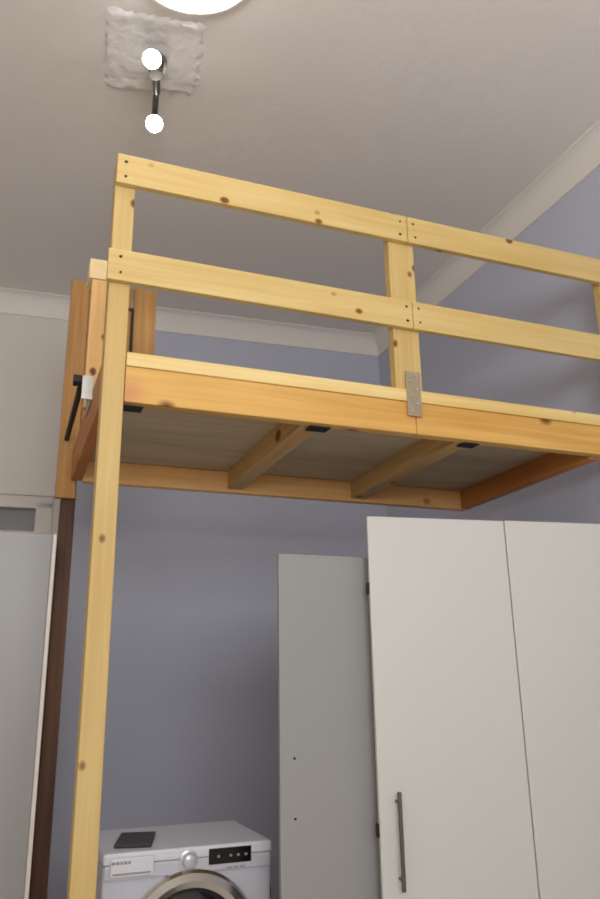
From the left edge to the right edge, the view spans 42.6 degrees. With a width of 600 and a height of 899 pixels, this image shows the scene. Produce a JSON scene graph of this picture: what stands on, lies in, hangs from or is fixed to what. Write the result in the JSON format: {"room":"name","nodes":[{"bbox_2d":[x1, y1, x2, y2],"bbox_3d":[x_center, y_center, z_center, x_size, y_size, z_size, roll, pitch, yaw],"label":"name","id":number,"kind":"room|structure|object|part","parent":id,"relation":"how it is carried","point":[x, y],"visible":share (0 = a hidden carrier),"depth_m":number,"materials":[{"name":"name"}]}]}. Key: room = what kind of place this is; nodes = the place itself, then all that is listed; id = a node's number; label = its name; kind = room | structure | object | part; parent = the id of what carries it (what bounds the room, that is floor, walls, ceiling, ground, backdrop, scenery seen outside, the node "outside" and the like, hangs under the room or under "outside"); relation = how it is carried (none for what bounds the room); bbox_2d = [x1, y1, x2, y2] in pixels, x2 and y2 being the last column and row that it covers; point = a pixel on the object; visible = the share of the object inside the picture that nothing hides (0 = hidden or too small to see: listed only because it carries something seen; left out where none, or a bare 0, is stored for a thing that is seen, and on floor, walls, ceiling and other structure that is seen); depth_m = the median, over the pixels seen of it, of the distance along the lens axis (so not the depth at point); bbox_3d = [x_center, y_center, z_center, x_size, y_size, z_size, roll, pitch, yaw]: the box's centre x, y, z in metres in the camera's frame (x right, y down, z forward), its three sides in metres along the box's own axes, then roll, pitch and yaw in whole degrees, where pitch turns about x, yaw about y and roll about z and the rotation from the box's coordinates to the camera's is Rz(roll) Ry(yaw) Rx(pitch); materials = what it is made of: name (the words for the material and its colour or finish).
{"room":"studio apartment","nodes":[
{"label":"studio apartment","id":0,"kind":"room"},
{"bbox_2d":[0,313,386,898],"bbox_3d":[-1.321,0.904,4.764,4.324,3.890,0.150,4,-18,-17],"label":"wall","id":1,"kind":"structure","parent":0,"point":[191,724],"depth_m":4.82,"materials":[{"name":"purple paint"}]},
{"bbox_2d":[0,489,54,533],"bbox_3d":[-1.984,1.472,4.322,0.982,2.565,0.139,4,-18,-17],"label":"door frame","id":2,"kind":"structure","parent":1,"relation":"in","point":[22,511],"depth_m":4.72,"materials":[{"name":"white paint"}]},
{"bbox_3d":[-2.004,0.413,4.655,0.782,0.155,0.015,4,-18,-17],"label":"transom pane","id":3,"kind":"part","parent":2,"relation":"part of","materials":[{"name":"grey glass"}]},
{"bbox_2d":[0,287,378,356],"bbox_3d":[-1.381,-0.930,5.184,4.164,0.135,0.097,4,-18,-17],"label":"crown molding","id":4,"kind":"structure","parent":1,"relation":"attached to","point":[12,301],"depth_m":5.46,"materials":[{"name":"beige paint"}]},
{"bbox_2d":[0,0,599,333],"bbox_3d":[-0.204,-1.975,2.291,4.455,0.120,7.251,6,-18,-20],"label":"ceiling","id":5,"kind":"structure","parent":0,"point":[443,112],"depth_m":3.59,"materials":[{"name":"paint"}]},
{"bbox_2d":[101,6,208,95],"bbox_3d":[-0.610,-1.622,3.187,0.429,0.016,0.451,3,-18,-13],"label":"plaster patch","id":6,"kind":"object","parent":5,"relation":"attached to","point":[128,35],"visible":0.89,"depth_m":3.14,"materials":[{"name":"white paint"}]},
{"bbox_2d":[142,48,166,132],"bbox_3d":[-0.603,-1.513,3.209,0.091,0.184,0.427,2,-17,-8],"label":"ceiling spotlight","id":7,"kind":"object","parent":6,"relation":"attached to","point":[155,63],"visible":1,"depth_m":3.19,"materials":[{"name":"silver metal"}]},
{"bbox_3d":[-0.584,-1.536,3.026,0.068,0.060,0.054,6,-18,-20],"label":"bulb","id":8,"kind":"part","parent":7,"relation":"part of","materials":[{"name":"white glass"}]},
{"bbox_3d":[-0.633,-1.413,3.336,0.068,0.060,0.054,6,-18,-20],"label":"bulb","id":9,"kind":"part","parent":7,"relation":"part of","materials":[{"name":"white glass"}]},
{"bbox_3d":[-0.597,-1.564,3.180,0.059,0.047,0.221,3,-18,-12],"label":"arm","id":10,"kind":"part","parent":7,"relation":"part of","materials":[{"name":"silver metal"}]},
{"bbox_2d":[154,0,243,15],"bbox_3d":[-0.380,-1.735,2.733,0.490,0.072,0.490,6,-18,-20],"label":"ceiling lamp","id":11,"kind":"object","parent":5,"relation":"attached to","point":[190,7],"visible":1,"depth_m":2.90,"materials":[{"name":"white glass"}]},
{"bbox_2d":[379,166,599,523],"bbox_3d":[1.909,0.081,2.265,0.150,3.890,6.849,6,-18,-20],"label":"wall","id":12,"kind":"structure","parent":0,"point":[449,366],"depth_m":4.02,"materials":[{"name":"grey paint"}]},
{"bbox_2d":[372,119,599,355],"bbox_3d":[1.741,-1.706,2.833,0.097,0.135,6.679,6,-18,-20],"label":"crown molding","id":13,"kind":"structure","parent":12,"relation":"attached to","point":[581,158],"depth_m":4.16,"materials":[{"name":"beige paint"}]},
{"bbox_3d":[-0.142,1.847,1.113,4.455,0.100,7.251,6,-18,-20],"label":"floor","id":14,"kind":"structure","parent":0,"visible":0},
{"bbox_2d":[0,532,56,898],"bbox_3d":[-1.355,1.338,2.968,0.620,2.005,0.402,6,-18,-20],"label":"door","id":15,"kind":"structure","parent":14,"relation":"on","point":[27,560],"depth_m":2.99,"materials":[{"name":"white paint"}]},
{"bbox_2d":[96,820,270,898],"bbox_3d":[-0.439,1.875,2.798,0.647,0.850,0.528,6,-18,-20],"label":"washing machine","id":16,"kind":"object","parent":14,"relation":"on","point":[219,859],"visible":0.98,"depth_m":2.71,"materials":[{"name":"white metal"}]},
{"bbox_3d":[-0.573,1.426,2.627,0.148,0.060,0.007,6,-18,-20],"label":"detergent drawer","id":17,"kind":"part","parent":16,"relation":"part of","materials":[{"name":"white plastic"}]},
{"bbox_2d":[114,831,155,848],"bbox_3d":[-0.604,1.434,2.825,0.130,0.012,0.250,1,-17,-7],"label":"folder","id":18,"kind":"object","parent":16,"relation":"on","point":[126,839],"visible":1,"depth_m":2.78,"materials":[{"name":"black"}]},
{"bbox_3d":[-0.472,1.490,2.927,0.604,0.038,0.490,6,-18,-20],"label":"panel","id":19,"kind":"part","parent":16,"relation":"part of","materials":[{"name":"white"}]},
{"bbox_3d":[-0.392,1.468,2.716,0.592,0.046,0.045,6,-18,-20],"label":"control panel","id":20,"kind":"part","parent":16,"relation":"part of","materials":[{"name":"white plastic"}]},
{"bbox_3d":[-0.369,1.690,2.610,0.348,0.348,0.039,6,-18,-20],"label":"porthole glass","id":21,"kind":"part","parent":16,"relation":"part of","materials":[{"name":"black glass"}]},
{"bbox_2d":[29,153,599,898],"bbox_3d":[0.190,0.702,3.171,2.313,3.290,1.202,6,-18,-20],"label":"bed","id":22,"kind":"object","parent":14,"relation":"on","point":[131,416],"visible":1,"depth_m":3.02,"materials":[{"name":"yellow wood"}]},
{"bbox_3d":[-1.034,1.083,3.204,0.064,2.620,0.053,6,-18,-20],"label":"post","id":23,"kind":"part","parent":22,"relation":"part of","materials":[{"name":"brown wood"}]},
{"bbox_3d":[-0.950,-0.142,3.216,0.024,0.053,0.561,6,-18,-20],"label":"rod","id":24,"kind":"part","parent":22,"relation":"part of","materials":[{"name":"black metal"}]},
{"bbox_3d":[-0.825,-0.422,3.093,0.061,0.558,0.055,6,-18,-20],"label":"post","id":25,"kind":"part","parent":22,"relation":"part of","materials":[{"name":"beige wood"}]},
{"bbox_3d":[-0.608,0.501,2.314,0.070,3.195,0.070,6,-18,-20],"label":"post","id":26,"kind":"part","parent":22,"relation":"part of","materials":[{"name":"yellow wood"}]},
{"bbox_3d":[-0.109,-0.573,2.798,1.160,0.118,0.025,6,-18,-20],"label":"guard rail","id":27,"kind":"part","parent":22,"relation":"part of","materials":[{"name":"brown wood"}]},
{"bbox_3d":[-0.110,-0.938,2.913,1.150,0.118,0.025,6,-18,-20],"label":"guard rail","id":28,"kind":"part","parent":22,"relation":"part of","materials":[{"name":"brown wood"}]},
{"bbox_3d":[0.402,-0.572,3.043,0.112,0.737,0.045,6,-18,-20],"label":"post","id":29,"kind":"part","parent":22,"relation":"part of","materials":[{"name":"brown wood"}]},
{"bbox_3d":[0.430,-0.210,2.903,0.061,0.179,0.004,6,-18,-20],"label":"steel plate","id":30,"kind":"part","parent":22,"relation":"part of","materials":[{"name":"silver metal"}]},
{"bbox_3d":[0.943,-0.835,3.302,1.098,0.118,0.025,6,-18,-20],"label":"guard rail","id":31,"kind":"part","parent":22,"relation":"part of","materials":[{"name":"brown wood"}]},
{"bbox_3d":[0.949,-0.470,3.189,1.098,0.118,0.025,6,-18,-20],"label":"guard rail","id":32,"kind":"part","parent":22,"relation":"part of","materials":[{"name":"brown wood"}]},
{"bbox_3d":[1.379,-0.476,3.404,0.085,0.737,0.045,6,-18,-20],"label":"post","id":33,"kind":"part","parent":22,"relation":"part of","materials":[{"name":"brown wood"}]},
{"bbox_2d":[277,554,380,898],"bbox_3d":[0.113,1.298,2.676,0.389,1.862,0.018,6,-18,-20],"label":"wardrobe side panel","id":34,"kind":"object","parent":14,"relation":"on","point":[329,843],"visible":0.8,"depth_m":2.75,"materials":[{"name":"laminate"}]},
{"bbox_2d":[366,516,599,898],"bbox_3d":[0.752,1.291,2.941,1.071,2.012,0.402,3,-18,-13],"label":"wardrobe","id":35,"kind":"object","parent":14,"relation":"on","point":[485,635],"visible":0.98,"depth_m":2.86,"materials":[{"name":"white laminate"}]},
{"bbox_3d":[0.343,1.338,2.630,0.015,0.308,0.042,3,-18,-13],"label":"bar handle","id":36,"kind":"part","parent":35,"relation":"part of","materials":[{"name":"silver metal"}]},
{"bbox_3d":[1.073,1.234,2.875,0.484,1.952,0.019,3,-18,-13],"label":"door","id":37,"kind":"part","parent":35,"relation":"part of","materials":[{"name":"white paint"}]}
]}

